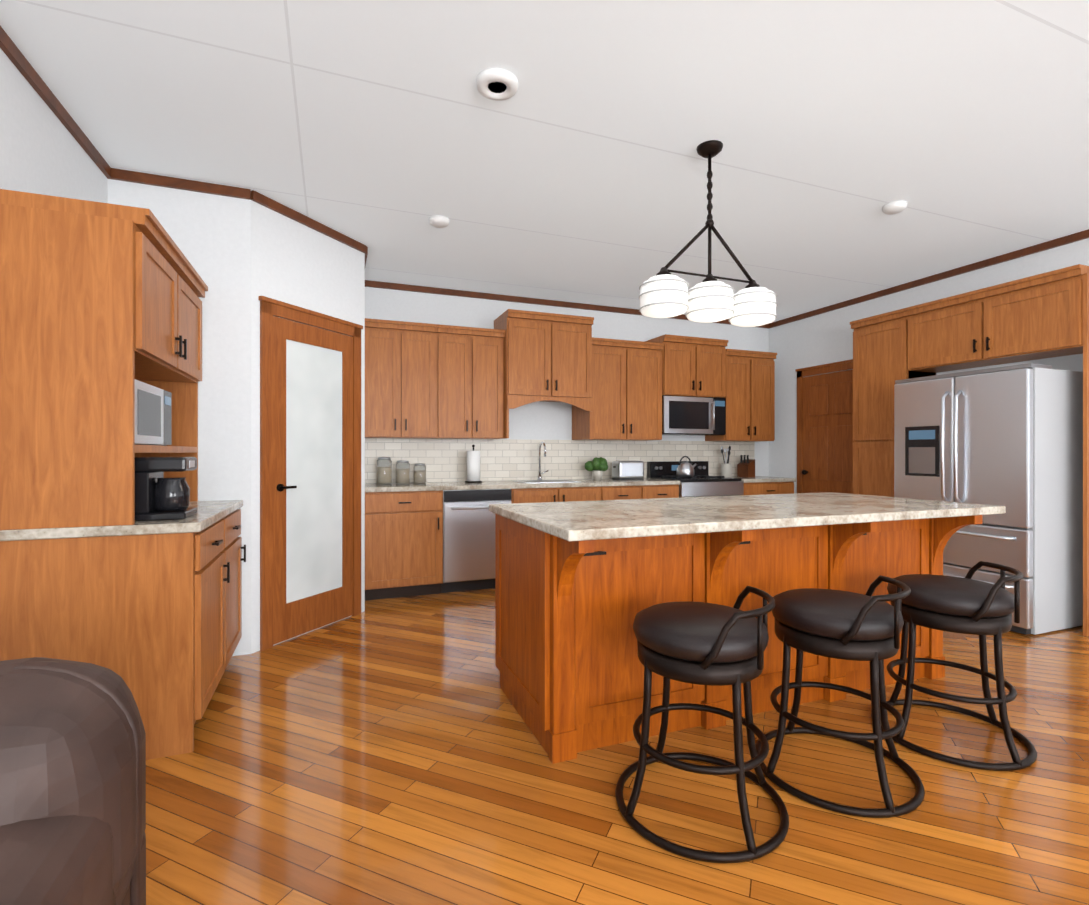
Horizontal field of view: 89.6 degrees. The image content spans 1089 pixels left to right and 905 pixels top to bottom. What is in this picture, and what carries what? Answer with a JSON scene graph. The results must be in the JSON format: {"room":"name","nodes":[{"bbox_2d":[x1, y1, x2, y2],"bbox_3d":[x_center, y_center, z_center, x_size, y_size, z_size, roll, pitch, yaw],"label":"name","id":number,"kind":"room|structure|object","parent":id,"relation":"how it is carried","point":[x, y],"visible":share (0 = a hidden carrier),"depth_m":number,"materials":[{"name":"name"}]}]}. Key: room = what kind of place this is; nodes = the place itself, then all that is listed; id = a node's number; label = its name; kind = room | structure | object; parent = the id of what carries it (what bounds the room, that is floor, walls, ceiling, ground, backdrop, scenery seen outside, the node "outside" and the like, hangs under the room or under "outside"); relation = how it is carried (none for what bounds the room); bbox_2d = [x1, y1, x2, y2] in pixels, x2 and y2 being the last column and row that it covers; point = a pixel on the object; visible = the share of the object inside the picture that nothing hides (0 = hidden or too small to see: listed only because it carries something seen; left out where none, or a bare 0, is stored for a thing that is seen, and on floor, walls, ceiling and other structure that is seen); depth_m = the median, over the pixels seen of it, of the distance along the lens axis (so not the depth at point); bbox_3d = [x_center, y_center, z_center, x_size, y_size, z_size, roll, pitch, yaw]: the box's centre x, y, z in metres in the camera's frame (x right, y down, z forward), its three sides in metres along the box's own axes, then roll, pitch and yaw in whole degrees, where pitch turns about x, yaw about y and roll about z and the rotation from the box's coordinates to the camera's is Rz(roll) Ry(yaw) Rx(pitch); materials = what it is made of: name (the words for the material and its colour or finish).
{"room":"kitchen","nodes":[
{"label":"kitchen","id":0,"kind":"room"},
{"bbox_2d":[0,48,107,202],"bbox_3d":[-1.419,-0.179,0.310,0.120,2.760,9.090,0,0,-21],"label":"wall","id":1,"kind":"structure","parent":0,"point":[42,152],"depth_m":2.29,"materials":[{"name":"white paint"}]},
{"bbox_2d":[0,26,1088,328],"bbox_3d":[1.481,-1.531,1.433,6.100,0.054,8.850,0,0,-21],"label":"crown molding","id":2,"kind":"structure","parent":1,"relation":"attached to","point":[18,60],"depth_m":3.77,"materials":[{"name":"brown wood"}]},
{"bbox_2d":[108,179,250,655],"bbox_3d":[-2.097,-0.180,3.195,0.700,2.760,0.120,0,0,-21],"label":"wall","id":3,"kind":"structure","parent":0,"point":[210,235],"depth_m":3.21,"materials":[{"name":"white paint"}]},
{"bbox_2d":[251,200,364,653],"bbox_3d":[-1.610,-0.180,3.730,0.120,2.760,0.962,0,0,24],"label":"wall","id":4,"kind":"structure","parent":0,"point":[295,263],"depth_m":3.54,"materials":[{"name":"white paint"}]},
{"bbox_2d":[258,296,362,650],"bbox_3d":[-1.531,0.128,3.695,0.049,2.145,0.862,0,0,24],"label":"pantry door","id":5,"kind":"structure","parent":4,"relation":"in","point":[310,477],"depth_m":3.64,"materials":[{"name":"brown wood"}]},
{"bbox_2d":[0,0,1088,322],"bbox_3d":[1.481,-1.599,1.433,6.340,0.080,9.090,0,0,-21],"label":"ceiling","id":6,"kind":"structure","parent":0,"point":[574,168],"depth_m":2.61,"materials":[{"name":"white paint"}]},
{"bbox_2d":[429,215,448,227],"bbox_3d":[-0.705,-1.540,3.670,0.136,0.040,0.136,0,0,-21],"label":"smoke detector","id":7,"kind":"object","parent":6,"relation":"attached to","point":[437,221],"visible":1,"depth_m":3.63,"materials":[{"name":"white plastic"}]},
{"bbox_2d":[476,68,517,100],"bbox_3d":[-0.199,-1.544,2.310,0.180,0.030,0.180,0,0,-21],"label":"recessed light","id":8,"kind":"object","parent":6,"relation":"in","point":[498,84],"visible":1,"depth_m":2.29,"materials":[{"name":"white plastic"}]},
{"bbox_2d":[639,140,776,326],"bbox_3d":[0.844,-1.119,2.801,0.795,0.880,0.245,0,0,-21],"label":"pendant chandelier","id":9,"kind":"object","parent":6,"relation":"hanging from","point":[665,293],"visible":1,"depth_m":2.74,"materials":[{"name":"white glass"}]},
{"bbox_2d":[882,200,906,214],"bbox_3d":[2.209,-1.540,3.458,0.136,0.040,0.136,0,0,-21],"label":"smoke detector","id":10,"kind":"object","parent":6,"relation":"attached to","point":[893,207],"visible":1,"depth_m":3.42,"materials":[{"name":"white plastic"}]},
{"bbox_2d":[365,287,768,481],"bbox_3d":[-0.139,-0.180,5.616,6.100,2.760,0.120,0,0,-21],"label":"wall","id":11,"kind":"structure","parent":0,"point":[539,420],"depth_m":5.62,"materials":[{"name":"white paint"}]},
{"bbox_2d":[365,321,408,440],"bbox_3d":[-1.428,-0.618,4.862,0.383,0.975,0.352,0,0,-21],"label":"upper cabinet","id":12,"kind":"object","parent":11,"relation":"attached to","point":[386,342],"depth_m":4.71,"materials":[{"name":"brown wood"}]},
{"bbox_2d":[409,325,444,440],"bbox_3d":[-1.162,-0.618,4.965,0.447,0.975,0.352,0,0,-21],"label":"upper cabinet","id":13,"kind":"object","parent":11,"relation":"attached to","point":[440,400],"depth_m":4.83,"materials":[{"name":"brown wood"}]},
{"bbox_2d":[445,325,480,440],"bbox_3d":[-0.870,-0.618,5.078,0.440,0.975,0.352,0,0,-21],"label":"upper cabinet","id":14,"kind":"object","parent":11,"relation":"attached to","point":[462,346],"depth_m":4.95,"materials":[{"name":"brown wood"}]},
{"bbox_2d":[481,329,504,440],"bbox_3d":[-0.611,-0.618,5.178,0.375,0.975,0.352,0,0,-21],"label":"upper cabinet","id":15,"kind":"object","parent":11,"relation":"attached to","point":[492,340],"depth_m":5.05,"materials":[{"name":"brown wood"}]},
{"bbox_2d":[494,309,592,404],"bbox_3d":[-0.017,-0.898,5.355,0.860,0.755,0.452,0,0,-21],"label":"upper cabinet","id":16,"kind":"object","parent":11,"relation":"attached to","point":[549,357],"depth_m":5.13,"materials":[{"name":"brown wood"}]},
{"bbox_2d":[573,337,632,440],"bbox_3d":[0.597,-0.618,5.646,0.496,0.975,0.352,0,0,-21],"label":"upper cabinet","id":17,"kind":"object","parent":11,"relation":"attached to","point":[609,417],"depth_m":5.50,"materials":[{"name":"brown wood"}]},
{"bbox_2d":[633,341,661,440],"bbox_3d":[0.937,-0.618,5.778,0.494,0.975,0.352,0,0,-21],"label":"upper cabinet","id":18,"kind":"object","parent":11,"relation":"attached to","point":[647,399],"depth_m":5.64,"materials":[{"name":"brown wood"}]},
{"bbox_2d":[645,337,704,396],"bbox_3d":[1.389,-0.898,5.942,0.466,0.595,0.372,0,0,-21],"label":"upper cabinet","id":19,"kind":"object","parent":11,"relation":"attached to","point":[682,358],"depth_m":5.78,"materials":[{"name":"brown wood"}]},
{"bbox_2d":[662,395,725,435],"bbox_3d":[1.556,-0.394,5.975,0.792,0.407,0.394,0,0,-21],"label":"over-the-range microwave","id":20,"kind":"object","parent":19,"relation":"attached to","point":[691,416],"visible":0.94,"depth_m":5.82,"materials":[{"name":"silver metal"}]},
{"bbox_2d":[705,341,728,397],"bbox_3d":[1.701,-0.898,6.063,0.466,0.595,0.372,0,0,-21],"label":"upper cabinet","id":21,"kind":"object","parent":11,"relation":"attached to","point":[716,355],"depth_m":5.94,"materials":[{"name":"brown wood"}]},
{"bbox_2d":[705,349,756,440],"bbox_3d":[2.108,-0.618,6.231,0.415,0.975,0.352,0,0,-21],"label":"upper cabinet","id":22,"kind":"object","parent":11,"relation":"attached to","point":[741,403],"depth_m":6.08,"materials":[{"name":"brown wood"}]},
{"bbox_2d":[757,353,776,440],"bbox_3d":[2.374,-0.618,6.334,0.415,0.975,0.352,0,0,-21],"label":"upper cabinet","id":23,"kind":"object","parent":11,"relation":"attached to","point":[765,361],"depth_m":6.20,"materials":[{"name":"brown wood"}]},
{"bbox_2d":[145,588,1088,904],"bbox_3d":[1.481,1.241,1.434,6.340,0.080,9.090,0,0,-21],"label":"floor","id":24,"kind":"structure","parent":0,"point":[385,752],"depth_m":1.92,"materials":[{"name":"brown wood"}]},
{"bbox_2d":[0,657,145,904],"bbox_3d":[-1.035,0.797,0.620,0.769,0.809,1.150,0,0,-21],"label":"leather armchair","id":25,"kind":"object","parent":24,"relation":"on","point":[72,782],"visible":1,"depth_m":0.95,"materials":[{"name":"brown leather"}]},
{"bbox_2d":[0,189,245,759],"bbox_3d":[-1.878,0.120,2.603,0.679,2.160,1.127,0,0,-21],"label":"hutch","id":26,"kind":"object","parent":24,"relation":"on","point":[100,307],"visible":0.94,"depth_m":2.09,"materials":[{"name":"brown wood"}]},
{"bbox_2d":[135,379,171,445],"bbox_3d":[-1.907,-0.166,2.389,0.352,0.266,0.560,0,0,-21],"label":"microwave","id":27,"kind":"object","parent":26,"relation":"in","point":[153,415],"visible":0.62,"depth_m":2.42,"materials":[{"name":"silver metal"}]},
{"bbox_2d":[135,457,196,520],"bbox_3d":[-1.633,0.150,2.357,0.201,0.260,0.222,0,0,-21],"label":"coffee maker","id":28,"kind":"object","parent":26,"relation":"on","point":[159,495],"visible":0.96,"depth_m":2.28,"materials":[{"name":"black plastic"}]},
{"bbox_2d":[365,489,444,599],"bbox_3d":[-1.257,0.760,4.773,0.636,0.880,0.642,0,0,-21],"label":"base cabinet","id":29,"kind":"object","parent":24,"relation":"on","point":[404,527],"depth_m":4.48,"materials":[{"name":"brown wood"}]},
{"bbox_2d":[365,477,679,488],"bbox_3d":[-0.161,0.299,5.194,2.989,0.038,0.649,0,0,-21],"label":"countertop","id":30,"kind":"structure","parent":29,"relation":"on","point":[582,480],"depth_m":4.94,"materials":[{"name":"beige stone"}]},
{"bbox_2d":[377,457,391,483],"bbox_3d":[-1.416,0.159,4.843,0.128,0.240,0.128,0,0,-30],"label":"canister","id":31,"kind":"object","parent":30,"relation":"on","point":[384,470],"depth_m":4.79,"materials":[{"name":"clear glass"}]},
{"bbox_2d":[396,460,409,483],"bbox_3d":[-1.267,0.174,4.900,0.119,0.210,0.119,0,0,-30],"label":"canister","id":32,"kind":"object","parent":30,"relation":"on","point":[402,466],"depth_m":4.85,"materials":[{"name":"clear glass"}]},
{"bbox_2d":[414,463,425,483],"bbox_3d":[-1.127,0.189,4.955,0.109,0.180,0.109,0,0,-30],"label":"canister","id":33,"kind":"object","parent":30,"relation":"on","point":[419,469],"depth_m":4.91,"materials":[{"name":"clear glass"}]},
{"bbox_2d":[465,444,481,482],"bbox_3d":[-0.663,0.102,5.113,0.160,0.354,0.160,0,0,-21],"label":"paper towel holder","id":34,"kind":"object","parent":30,"relation":"on","point":[473,466],"visible":1,"depth_m":5.06,"materials":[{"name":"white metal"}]},
{"bbox_2d":[516,442,578,482],"bbox_3d":[0.013,0.087,5.278,0.540,0.385,0.420,0,0,-21],"label":"sink faucet","id":35,"kind":"object","parent":30,"relation":"on","point":[539,479],"visible":1,"depth_m":5.36,"materials":[{"name":"silver metal"}]},
{"bbox_2d":[585,457,607,479],"bbox_3d":[0.520,0.163,5.598,0.239,0.232,0.195,0,0,-21],"label":"plant","id":36,"kind":"object","parent":30,"relation":"on","point":[596,466],"visible":1,"depth_m":5.55,"materials":[{"name":"green plant"}]},
{"bbox_2d":[612,461,643,479],"bbox_3d":[0.859,0.183,5.681,0.312,0.192,0.180,0,0,-21],"label":"toaster","id":37,"kind":"object","parent":30,"relation":"on","point":[627,470],"visible":1,"depth_m":5.60,"materials":[{"name":"silver metal"}]},
{"bbox_2d":[442,489,511,592],"bbox_3d":[-0.668,0.761,4.968,0.597,0.878,0.666,0,0,-21],"label":"dishwasher","id":38,"kind":"object","parent":24,"relation":"on","point":[468,540],"visible":0.67,"depth_m":4.68,"materials":[{"name":"silver metal"}]},
{"bbox_2d":[511,485,568,503],"bbox_3d":[-0.163,0.760,5.197,0.503,0.880,0.642,0,0,-21],"label":"base cabinet","id":39,"kind":"object","parent":24,"relation":"on","point":[531,493],"depth_m":4.91,"materials":[{"name":"brown wood"}]},
{"bbox_2d":[569,485,608,500],"bbox_3d":[0.214,0.760,5.343,0.567,0.880,0.642,0,0,-21],"label":"base cabinet","id":40,"kind":"object","parent":24,"relation":"on","point":[576,492],"depth_m":5.08,"materials":[{"name":"brown wood"}]},
{"bbox_2d":[609,485,648,499],"bbox_3d":[0.621,0.759,5.500,0.565,0.880,0.642,0,0,-21],"label":"base cabinet","id":41,"kind":"object","parent":24,"relation":"on","point":[616,492],"depth_m":5.23,"materials":[{"name":"brown wood"}]},
{"bbox_2d":[649,485,678,498],"bbox_3d":[0.997,0.759,5.646,0.500,0.880,0.642,0,0,-21],"label":"base cabinet","id":42,"kind":"object","parent":24,"relation":"on","point":[655,491],"depth_m":5.38,"materials":[{"name":"brown wood"}]},
{"bbox_2d":[647,461,743,497],"bbox_3d":[1.609,0.649,5.837,0.768,1.100,0.691,0,0,-21],"label":"range","id":43,"kind":"object","parent":24,"relation":"on","point":[701,482],"visible":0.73,"depth_m":5.67,"materials":[{"name":"black"}]},
{"bbox_2d":[676,456,696,476],"bbox_3d":[1.484,0.142,5.698,0.230,0.218,0.184,0,0,-21],"label":"kettle","id":44,"kind":"object","parent":43,"relation":"on","point":[685,468],"visible":1,"depth_m":5.63,"materials":[{"name":"silver metal"}]},
{"bbox_2d":[615,586,788,862],"bbox_3d":[0.527,0.840,1.874,0.566,0.719,0.566,0,0,-21],"label":"stool","id":45,"kind":"object","parent":24,"relation":"on","point":[700,643],"visible":1,"depth_m":1.73,"materials":[{"name":"black leather"}]},
{"bbox_2d":[492,512,982,763],"bbox_3d":[0.979,0.753,2.799,2.296,0.896,0.982,0,0,-21],"label":"kitchen island","id":46,"kind":"object","parent":24,"relation":"on","point":[579,585],"depth_m":2.37,"materials":[{"name":"brown wood"}]},
{"bbox_2d":[489,492,1005,543],"bbox_3d":[1.002,0.284,2.766,2.370,0.038,1.020,0,0,-21],"label":"island countertop","id":47,"kind":"structure","parent":46,"relation":"on","point":[572,522],"depth_m":2.46,"materials":[{"name":"beige stone"}]},
{"bbox_2d":[744,481,795,494],"bbox_3d":[2.289,0.759,6.146,0.710,0.880,0.642,0,0,-21],"label":"base cabinet","id":48,"kind":"object","parent":24,"relation":"on","point":[750,487],"depth_m":5.84,"materials":[{"name":"brown wood"}]},
{"bbox_2d":[729,477,795,480],"bbox_3d":[2.293,0.298,6.144,0.723,0.038,0.649,0,0,-21],"label":"countertop","id":49,"kind":"structure","parent":48,"relation":"on","point":[743,478],"depth_m":5.89,"materials":[{"name":"beige stone"}]},
{"bbox_2d":[721,446,731,476],"bbox_3d":[2.059,0.101,6.189,0.148,0.354,0.114,0,0,-21],"label":"utensil crock","id":50,"kind":"object","parent":49,"relation":"on","point":[726,469],"visible":0.98,"depth_m":6.15,"materials":[{"name":"beige ceramic"}]},
{"bbox_2d":[737,455,754,476],"bbox_3d":[2.308,0.153,6.274,0.100,0.250,0.180,0,0,-21],"label":"knife block","id":51,"kind":"object","parent":49,"relation":"on","point":[745,467],"visible":1,"depth_m":6.22,"materials":[{"name":"brown wood"}]},
{"bbox_2d":[756,576,924,817],"bbox_3d":[1.094,0.840,2.072,0.566,0.719,0.566,0,0,-21],"label":"stool","id":52,"kind":"object","parent":24,"relation":"on","point":[843,625],"visible":0.94,"depth_m":1.93,"materials":[{"name":"brown metal"}]},
{"bbox_2d":[850,308,933,496],"bbox_3d":[3.172,-0.003,4.995,0.372,2.405,0.530,0,0,-21],"label":"tall cabinet","id":53,"kind":"object","parent":24,"relation":"on","point":[879,342],"depth_m":4.95,"materials":[{"name":"brown wood"}]},
{"bbox_2d":[871,561,1036,770],"bbox_3d":[1.721,0.840,2.337,0.566,0.719,0.566,0,0,-21],"label":"stool","id":54,"kind":"object","parent":24,"relation":"on","point":[967,604],"visible":0.96,"depth_m":2.20,"materials":[{"name":"black leather"}]},
{"bbox_2d":[894,363,1082,634],"bbox_3d":[3.272,0.310,4.096,0.777,1.780,0.920,0,0,-21],"label":"fridge","id":55,"kind":"object","parent":24,"relation":"on","point":[1010,438],"visible":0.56,"depth_m":3.72,"materials":[{"name":"grey metal"}]},
{"bbox_2d":[769,238,1088,493],"bbox_3d":[4.381,-0.179,2.557,0.120,2.760,9.090,0,0,-21],"label":"wall","id":56,"kind":"structure","parent":0,"point":[822,338],"depth_m":5.70,"materials":[{"name":"white paint"}]},
{"bbox_2d":[795,359,853,493],"bbox_3d":[3.016,0.127,5.798,0.082,2.145,0.940,0,0,-21],"label":"door","id":57,"kind":"structure","parent":56,"relation":"in","point":[825,441],"depth_m":5.87,"materials":[{"name":"brown wood"}]},
{"bbox_2d":[906,265,1088,374],"bbox_3d":[3.479,-0.953,4.202,0.372,0.505,1.170,0,0,-21],"label":"upper cabinet","id":58,"kind":"object","parent":56,"relation":"attached to","point":[1041,316],"depth_m":4.02,"materials":[{"name":"brown wood"}]}
]}

